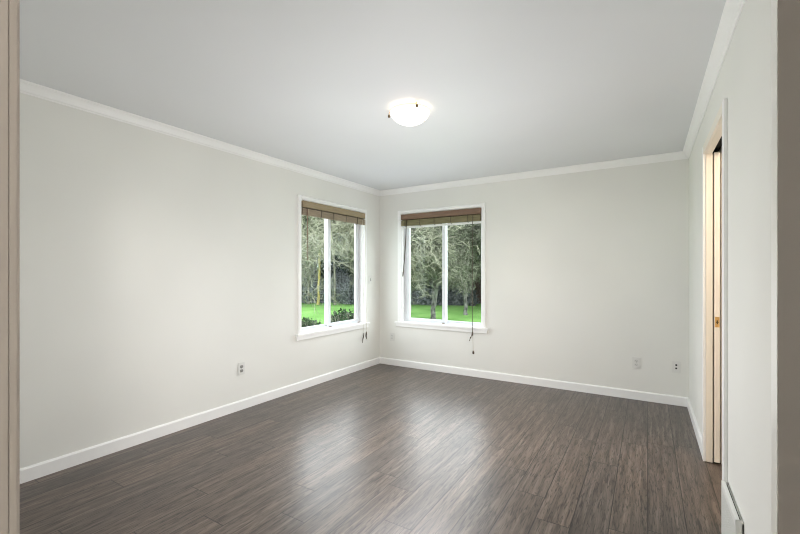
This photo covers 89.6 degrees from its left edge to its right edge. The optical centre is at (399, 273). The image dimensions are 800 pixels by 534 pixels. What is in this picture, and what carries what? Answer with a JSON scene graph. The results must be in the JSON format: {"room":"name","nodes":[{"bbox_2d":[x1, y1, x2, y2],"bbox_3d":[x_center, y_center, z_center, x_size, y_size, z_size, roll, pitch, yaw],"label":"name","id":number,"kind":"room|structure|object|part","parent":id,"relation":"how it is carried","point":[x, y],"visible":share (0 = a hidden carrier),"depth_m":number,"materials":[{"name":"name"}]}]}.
{"room":"empty bedroom","nodes":[
{"label":"empty bedroom","id":0,"kind":"room"},
{"bbox_2d":[20,93,379,468],"bbox_3d":[-2.015,0.054,3.074,0.160,2.440,6.323,0,0,32],"label":"wall","id":1,"kind":"structure","parent":0,"point":[154,265],"depth_m":3.06,"materials":[{"name":"paint"}]},
{"bbox_2d":[20,357,379,483],"bbox_3d":[-1.472,1.230,3.790,0.014,0.088,4.534,0,0,32],"label":"baseboard","id":2,"kind":"structure","parent":1,"relation":"attached to","point":[44,468],"depth_m":3.17,"materials":[{"name":"paint"}]},
{"bbox_2d":[20,79,379,195],"bbox_3d":[-1.457,-1.132,3.780,0.050,0.067,4.534,0,0,32],"label":"trim","id":3,"kind":"structure","parent":1,"relation":"attached to","point":[26,87],"depth_m":3.15,"materials":[{"name":"paint"}]},
{"bbox_2d":[238,362,244,375],"bbox_3d":[-1.486,0.891,3.770,0.011,0.116,0.072,0,0,32],"label":"power outlet","id":4,"kind":"object","parent":1,"relation":"attached to","point":[241,366],"visible":1,"depth_m":3.77,"materials":[{"name":"white plastic"}]},
{"bbox_2d":[295,194,369,340],"bbox_3d":[-0.828,-0.065,4.939,0.177,1.589,1.335,0,0,32],"label":"window","id":5,"kind":"structure","parent":1,"relation":"in","point":[360,262],"depth_m":4.93,"materials":[{"name":"paint"}]},
{"bbox_3d":[-1.097,-0.100,4.397,0.018,1.519,0.048,0,0,32],"label":"casing","id":6,"kind":"part","parent":5,"relation":"part of","materials":[{"name":"paint"}]},
{"bbox_3d":[-1.030,-0.069,4.739,0.028,1.417,0.537,0,0,32],"label":"fixed sash","id":7,"kind":"part","parent":5,"relation":"part of","materials":[{"name":"white plastic"}]},
{"bbox_3d":[-0.872,-0.074,4.966,0.075,1.459,1.141,0,0,32],"label":"frame","id":8,"kind":"part","parent":5,"relation":"part of","materials":[{"name":"white plastic"}]},
{"bbox_3d":[-0.781,-0.836,4.910,0.018,0.048,1.157,0,0,32],"label":"head casing","id":9,"kind":"part","parent":5,"relation":"part of","materials":[{"name":"paint"}]},
{"bbox_2d":[301,200,366,342],"bbox_3d":[-0.778,0.056,4.911,0.102,1.718,1.144,0,0,32],"label":"bamboo shade","id":10,"kind":"object","parent":5,"relation":"attached to","point":[308,208],"visible":0.97,"depth_m":4.84,"materials":[{"name":"beige wood"}]},
{"bbox_3d":[-1.027,-0.430,4.464,0.011,0.570,0.012,0,0,32],"label":"tilt cord","id":11,"kind":"part","parent":10,"relation":"part of","materials":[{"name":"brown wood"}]},
{"bbox_3d":[-0.455,0.029,5.378,0.023,1.490,0.006,0,0,25],"label":"pull cord","id":12,"kind":"part","parent":10,"relation":"part of","materials":[{"name":"beige plastic"}]},
{"bbox_3d":[-0.731,-0.069,5.165,0.028,1.417,0.602,0,0,32],"label":"sliding sash","id":13,"kind":"part","parent":5,"relation":"part of","materials":[{"name":"white plastic"}]},
{"bbox_3d":[-0.465,-0.100,5.423,0.018,1.519,0.048,0,0,32],"label":"casing","id":14,"kind":"part","parent":5,"relation":"part of","materials":[{"name":"paint"}]},
{"bbox_2d":[20,364,721,533],"bbox_3d":[0.346,1.335,1.714,5.607,0.120,6.483,0,0,32],"label":"floor","id":15,"kind":"structure","parent":0,"point":[379,448],"depth_m":2.62,"materials":[{"name":"brown wood"}]},
{"bbox_2d":[20,0,725,190],"bbox_3d":[0.346,-1.240,1.714,5.607,0.150,6.483,0,0,32],"label":"ceiling","id":16,"kind":"structure","parent":0,"point":[507,86],"depth_m":2.33,"materials":[{"name":"paint"}]},
{"bbox_2d":[388,101,429,125],"bbox_3d":[0.069,-1.108,2.852,0.296,0.114,0.300,0,0,32],"label":"ceiling lamp","id":17,"kind":"object","parent":16,"relation":"attached to","point":[405,114],"visible":1,"depth_m":2.76,"materials":[{"name":"white glass"}]},
{"bbox_2d":[380,159,688,397],"bbox_3d":[2.003,0.054,4.407,5.607,2.440,0.160,0,0,32],"label":"wall","id":18,"kind":"structure","parent":0,"point":[587,272],"depth_m":4.37,"materials":[{"name":"paint"}]},
{"bbox_2d":[390,333,393,340],"bbox_3d":[-0.109,0.882,5.607,0.072,0.116,0.011,0,0,32],"label":"power outlet","id":19,"kind":"object","parent":18,"relation":"attached to","point":[391,334],"visible":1,"depth_m":5.60,"materials":[{"name":"white plastic"}]},
{"bbox_2d":[394,203,488,333],"bbox_3d":[0.535,-0.065,5.271,1.335,1.589,0.177,0,0,32],"label":"window","id":20,"kind":"structure","parent":18,"relation":"in","point":[404,282],"depth_m":5.29,"materials":[{"name":"paint"}]},
{"bbox_3d":[-0.007,-0.100,5.540,0.048,1.519,0.018,0,0,32],"label":"casing","id":21,"kind":"part","parent":20,"relation":"part of","materials":[{"name":"paint"}]},
{"bbox_3d":[0.346,-0.069,5.429,0.602,1.417,0.028,0,0,32],"label":"sliding sash","id":22,"kind":"part","parent":20,"relation":"part of","materials":[{"name":"clear glass"}]},
{"bbox_2d":[401,208,480,353],"bbox_3d":[0.505,0.094,5.221,1.139,1.793,0.104,0,0,32],"label":"bamboo shade","id":23,"kind":"object","parent":20,"relation":"attached to","point":[450,217],"visible":1,"depth_m":5.17,"materials":[{"name":"brown wood"}]},
{"bbox_3d":[0.063,-0.350,5.466,0.064,0.731,0.014,0,0,32],"label":"tilt cord","id":24,"kind":"part","parent":23,"relation":"part of","materials":[{"name":"brown plastic"}]},
{"bbox_3d":[0.519,-0.632,5.245,1.133,0.027,0.012,0,0,32],"label":"rail","id":25,"kind":"part","parent":23,"relation":"part of","materials":[{"name":"paint"}]},
{"bbox_3d":[0.892,0.015,4.947,0.009,1.460,0.026,0,0,32],"label":"pull cord","id":26,"kind":"part","parent":23,"relation":"part of","materials":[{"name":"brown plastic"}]},
{"bbox_3d":[0.506,-0.836,5.224,1.157,0.048,0.018,0,0,32],"label":"head casing","id":27,"kind":"part","parent":20,"relation":"part of","materials":[{"name":"paint"}]},
{"bbox_3d":[0.562,-0.074,5.315,1.141,1.459,0.075,0,0,32],"label":"frame","id":28,"kind":"part","parent":20,"relation":"part of","materials":[{"name":"white plastic"}]},
{"bbox_3d":[0.806,-0.069,5.184,0.537,1.417,0.028,0,0,32],"label":"fixed sash","id":29,"kind":"part","parent":20,"relation":"part of","materials":[{"name":"clear glass"}]},
{"bbox_3d":[1.019,-0.100,4.908,0.048,1.519,0.018,0,0,32],"label":"casing","id":30,"kind":"part","parent":20,"relation":"part of","materials":[{"name":"paint"}]},
{"bbox_2d":[380,357,687,406],"bbox_3d":[1.232,1.230,4.780,3.582,0.088,0.014,0,0,32],"label":"baseboard","id":31,"kind":"structure","parent":18,"relation":"attached to","point":[594,389],"depth_m":4.51,"materials":[{"name":"paint"}]},
{"bbox_2d":[380,151,687,195],"bbox_3d":[1.222,-1.132,4.764,3.582,0.067,0.050,0,0,32],"label":"trim","id":32,"kind":"structure","parent":18,"relation":"attached to","point":[679,155],"depth_m":4.50,"materials":[{"name":"paint"}]},
{"bbox_2d":[632,357,639,368],"bbox_3d":[2.389,0.902,4.069,0.072,0.116,0.011,0,0,32],"label":"power outlet","id":33,"kind":"object","parent":18,"relation":"attached to","point":[635,360],"visible":1,"depth_m":4.07,"materials":[{"name":"white plastic"}]},
{"bbox_2d":[672,360,680,372],"bbox_3d":[2.673,0.902,3.895,0.072,0.116,0.011,0,0,32],"label":"cable jack","id":34,"kind":"object","parent":18,"relation":"attached to","point":[676,365],"visible":1,"depth_m":3.89,"materials":[{"name":"white plastic"}]},
{"bbox_2d":[689,0,770,533],"bbox_3d":[1.622,0.054,1.886,0.115,2.440,4.534,0,0,32],"label":"wall","id":35,"kind":"structure","parent":0,"point":[744,78],"depth_m":1.60,"materials":[{"name":"paint"}]},
{"bbox_2d":[687,398,701,454],"bbox_3d":[2.425,1.230,3.314,0.014,0.088,1.261,0,0,32],"label":"baseboard","id":36,"kind":"structure","parent":35,"relation":"attached to","point":[691,413],"depth_m":3.23,"materials":[{"name":"paint"}]},
{"bbox_2d":[683,0,745,158],"bbox_3d":[1.551,-1.132,1.929,0.050,0.067,4.534,0,0,32],"label":"trim","id":37,"kind":"structure","parent":35,"relation":"attached to","point":[732,10],"depth_m":2.16,"materials":[{"name":"paint"}]},
{"bbox_2d":[702,98,727,481],"bbox_3d":[2.111,0.204,2.681,0.146,2.140,1.720,0,0,32],"label":"door","id":38,"kind":"structure","parent":35,"relation":"in","point":[717,137],"depth_m":2.69,"materials":[{"name":"paint"}]},
{"bbox_3d":[2.079,0.204,2.754,0.016,2.140,0.060,0,0,32],"label":"casing","id":39,"kind":"part","parent":38,"relation":"part of","materials":[{"name":"paint"}]},
{"bbox_3d":[1.850,-0.838,2.381,0.016,0.056,0.815,0,0,32],"label":"head casing","id":40,"kind":"part","parent":38,"relation":"part of","materials":[{"name":"beige paint"}]},
{"bbox_3d":[1.621,0.204,2.009,0.016,2.140,0.060,0,0,32],"label":"casing","id":41,"kind":"part","parent":38,"relation":"part of","materials":[{"name":"paint"}]},
{"bbox_2d":[721,480,743,533],"bbox_3d":[1.490,1.143,1.808,0.028,0.262,0.370,0,0,32],"label":"baseboard","id":42,"kind":"structure","parent":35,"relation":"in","point":[731,520],"depth_m":1.81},
{"bbox_2d":[721,487,734,533],"bbox_3d":[1.479,1.153,1.814,0.002,0.221,0.364,0,0,32],"label":"grille","id":43,"kind":"object","parent":42,"relation":"attached to","point":[727,519],"depth_m":1.84,"materials":[{"name":"metal"}]},
{"bbox_3d":[-0.377,0.054,0.386,5.447,2.440,0.115,0,0,32],"label":"wall","id":44,"kind":"structure","parent":0,"visible":0},
{"bbox_2d":[0,0,799,533],"bbox_3d":[-0.228,0.221,0.302,0.896,2.107,0.128,0,0,32],"label":"door frame","id":45,"kind":"structure","parent":44,"relation":"in","point":[785,14],"depth_m":0.14,"materials":[{"name":"paint"}]},
{"bbox_3d":[-0.556,0.221,0.571,0.057,2.107,0.012,0,0,32],"label":"casing","id":46,"kind":"part","parent":45,"relation":"part of","materials":[{"name":"paint"}]},
{"bbox_3d":[0.159,0.221,0.131,0.057,2.107,0.012,0,0,32],"label":"casing","id":47,"kind":"part","parent":45,"relation":"part of","materials":[{"name":"paint"}]},
{"label":"outside","id":48,"kind":"structure","parent":0,"visible":0},
{"bbox_2d":[301,299,480,323],"bbox_3d":[-0.689,1.724,22.733,65.000,0.100,62.000,0,0,32],"label":"lawn","id":49,"kind":"structure","parent":48,"point":[454,313],"depth_m":18.02,"materials":[{"name":"green plant"}]},
{"bbox_2d":[301,317,322,326],"bbox_3d":[-1.896,1.327,8.264,0.867,0.891,0.865,0,0,15],"label":"bush","id":50,"kind":"object","parent":49,"relation":"on","point":[305,322],"visible":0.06,"depth_m":8.22,"materials":[{"name":"green plant"}]},
{"bbox_2d":[301,272,323,302],"bbox_3d":[-5.612,0.833,24.443,3.166,1.927,2.536,0,0,28],"label":"bush","id":51,"kind":"object","parent":49,"relation":"on","point":[303,293],"visible":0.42,"depth_m":23.77,"materials":[{"name":"grey plant"}]},
{"bbox_2d":[301,237,323,282],"bbox_3d":[-7.181,-1.554,23.796,5.602,6.837,7.629,0,0,-27],"label":"tree","id":52,"kind":"object","parent":49,"relation":"on","point":[309,237],"visible":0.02,"depth_m":23.45,"materials":[{"name":"green plant"}]},
{"bbox_2d":[301,217,323,303],"bbox_3d":[-4.846,-1.359,23.702,4.104,6.393,4.682,0,0,-32],"label":"tree","id":53,"kind":"object","parent":49,"relation":"on","point":[308,298],"visible":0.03,"depth_m":23.35,"materials":[{"name":"green plant"}]},
{"bbox_2d":[301,250,332,286],"bbox_3d":[-6.482,-1.717,28.442,4.206,7.720,4.200,0,0,39],"label":"conifer","id":54,"kind":"object","parent":49,"relation":"on","point":[321,263],"visible":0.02,"depth_m":27.98,"materials":[{"name":"green plant"}]},
{"bbox_2d":[301,216,353,304],"bbox_3d":[-3.954,-1.359,22.965,4.682,6.393,4.104,0,0,-34],"label":"tree","id":55,"kind":"object","parent":49,"relation":"on","point":[321,225],"visible":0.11,"depth_m":21.93,"materials":[{"name":"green plant"}]},
{"bbox_2d":[301,216,353,304],"bbox_3d":[-4.555,-1.613,22.736,6.475,6.895,5.362,0,0,-39],"label":"tree","id":56,"kind":"object","parent":49,"relation":"on","point":[314,218],"visible":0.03,"depth_m":21.90,"materials":[{"name":"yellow plant"}]},
{"bbox_2d":[301,283,353,304],"bbox_3d":[-5.085,1.125,21.504,7.836,1.400,0.090,0,0,-8],"label":"wire fence","id":57,"kind":"object","parent":49,"relation":"on","point":[337,283],"visible":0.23,"depth_m":21.73,"materials":[{"name":"grey metal"}]},
{"bbox_2d":[321,233,353,291],"bbox_3d":[-3.963,-2.079,28.917,4.649,8.533,4.642,0,0,-35],"label":"tree","id":58,"kind":"object","parent":49,"relation":"on","point":[338,269],"visible":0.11,"depth_m":28.21,"materials":[{"name":"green plant"}]},
{"bbox_2d":[322,272,353,302],"bbox_3d":[-3.705,0.833,24.914,2.536,1.927,3.166,0,0,-10],"label":"bush","id":59,"kind":"object","parent":49,"relation":"on","point":[340,279],"visible":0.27,"depth_m":24.18,"materials":[{"name":"grey plant"}]},
{"bbox_2d":[331,308,353,322],"bbox_3d":[-1.179,1.251,8.490,1.030,1.061,1.032,0,0,-12],"label":"bush","id":60,"kind":"object","parent":49,"relation":"on","point":[344,315],"visible":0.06,"depth_m":8.37,"materials":[{"name":"green plant"}]},
{"bbox_2d":[338,275,353,304],"bbox_3d":[-2.330,0.878,23.737,2.410,1.830,3.008,0,0,41],"label":"bush","id":61,"kind":"object","parent":49,"relation":"on","point":[346,289],"visible":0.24,"depth_m":22.95,"materials":[{"name":"grey plant"}]},
{"bbox_2d":[338,236,353,286],"bbox_3d":[-1.320,-1.156,22.888,5.142,6.054,6.804,0,0,0],"label":"tree","id":62,"kind":"object","parent":49,"relation":"on","point":[349,252],"visible":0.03,"depth_m":21.47,"materials":[{"name":"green plant"}]},
{"bbox_2d":[301,215,479,313],"bbox_3d":[-1.187,-0.573,13.245,7.013,4.806,5.651,0,0,-5],"label":"tree","id":63,"kind":"object","parent":49,"relation":"on","point":[316,243],"visible":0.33,"depth_m":12.88,"materials":[{"name":"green plant"}]},
{"bbox_2d":[411,275,451,305],"bbox_3d":[1.562,0.833,22.784,3.166,1.927,2.536,0,0,32],"label":"bush","id":64,"kind":"object","parent":49,"relation":"on","point":[423,300],"visible":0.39,"depth_m":21.98,"materials":[{"name":"grey plant"}]},
{"bbox_2d":[411,221,480,318],"bbox_3d":[1.299,-0.780,14.856,5.917,5.264,4.472,0,0,-39],"label":"tree","id":65,"kind":"object","parent":49,"relation":"on","point":[462,260],"visible":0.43,"depth_m":13.92,"materials":[{"name":"green plant"}]},
{"bbox_2d":[415,221,480,314],"bbox_3d":[2.796,-1.007,16.933,4.669,5.698,6.358,0,0,23],"label":"tree","id":66,"kind":"object","parent":49,"relation":"on","point":[476,254],"visible":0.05,"depth_m":15.85,"materials":[{"name":"green plant"}]},
{"bbox_2d":[438,279,479,305],"bbox_3d":[3.214,0.967,22.588,2.156,1.638,2.691,0,0,-36],"label":"bush","id":67,"kind":"object","parent":49,"relation":"on","point":[456,298],"visible":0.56,"depth_m":21.88,"materials":[{"name":"grey plant"}]},
{"bbox_2d":[467,252,480,284],"bbox_3d":[5.226,-1.156,19.162,6.804,6.054,5.142,0,0,23],"label":"tree","id":68,"kind":"object","parent":49,"relation":"on","point":[478,276],"visible":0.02,"depth_m":19.69,"materials":[{"name":"green plant"}]},
{"bbox_2d":[469,273,480,303],"bbox_3d":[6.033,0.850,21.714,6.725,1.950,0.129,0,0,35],"label":"tree","id":69,"kind":"object","parent":49,"relation":"on","point":[477,287],"visible":0.02,"depth_m":22.77,"materials":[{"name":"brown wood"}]},
{"bbox_2d":[469,271,480,305],"bbox_3d":[4.416,-1.281,21.777,7.100,6.317,5.366,0,0,44],"label":"tree","id":70,"kind":"object","parent":49,"relation":"on","point":[470,290],"visible":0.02,"depth_m":21.61,"materials":[{"name":"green plant"}]}
]}

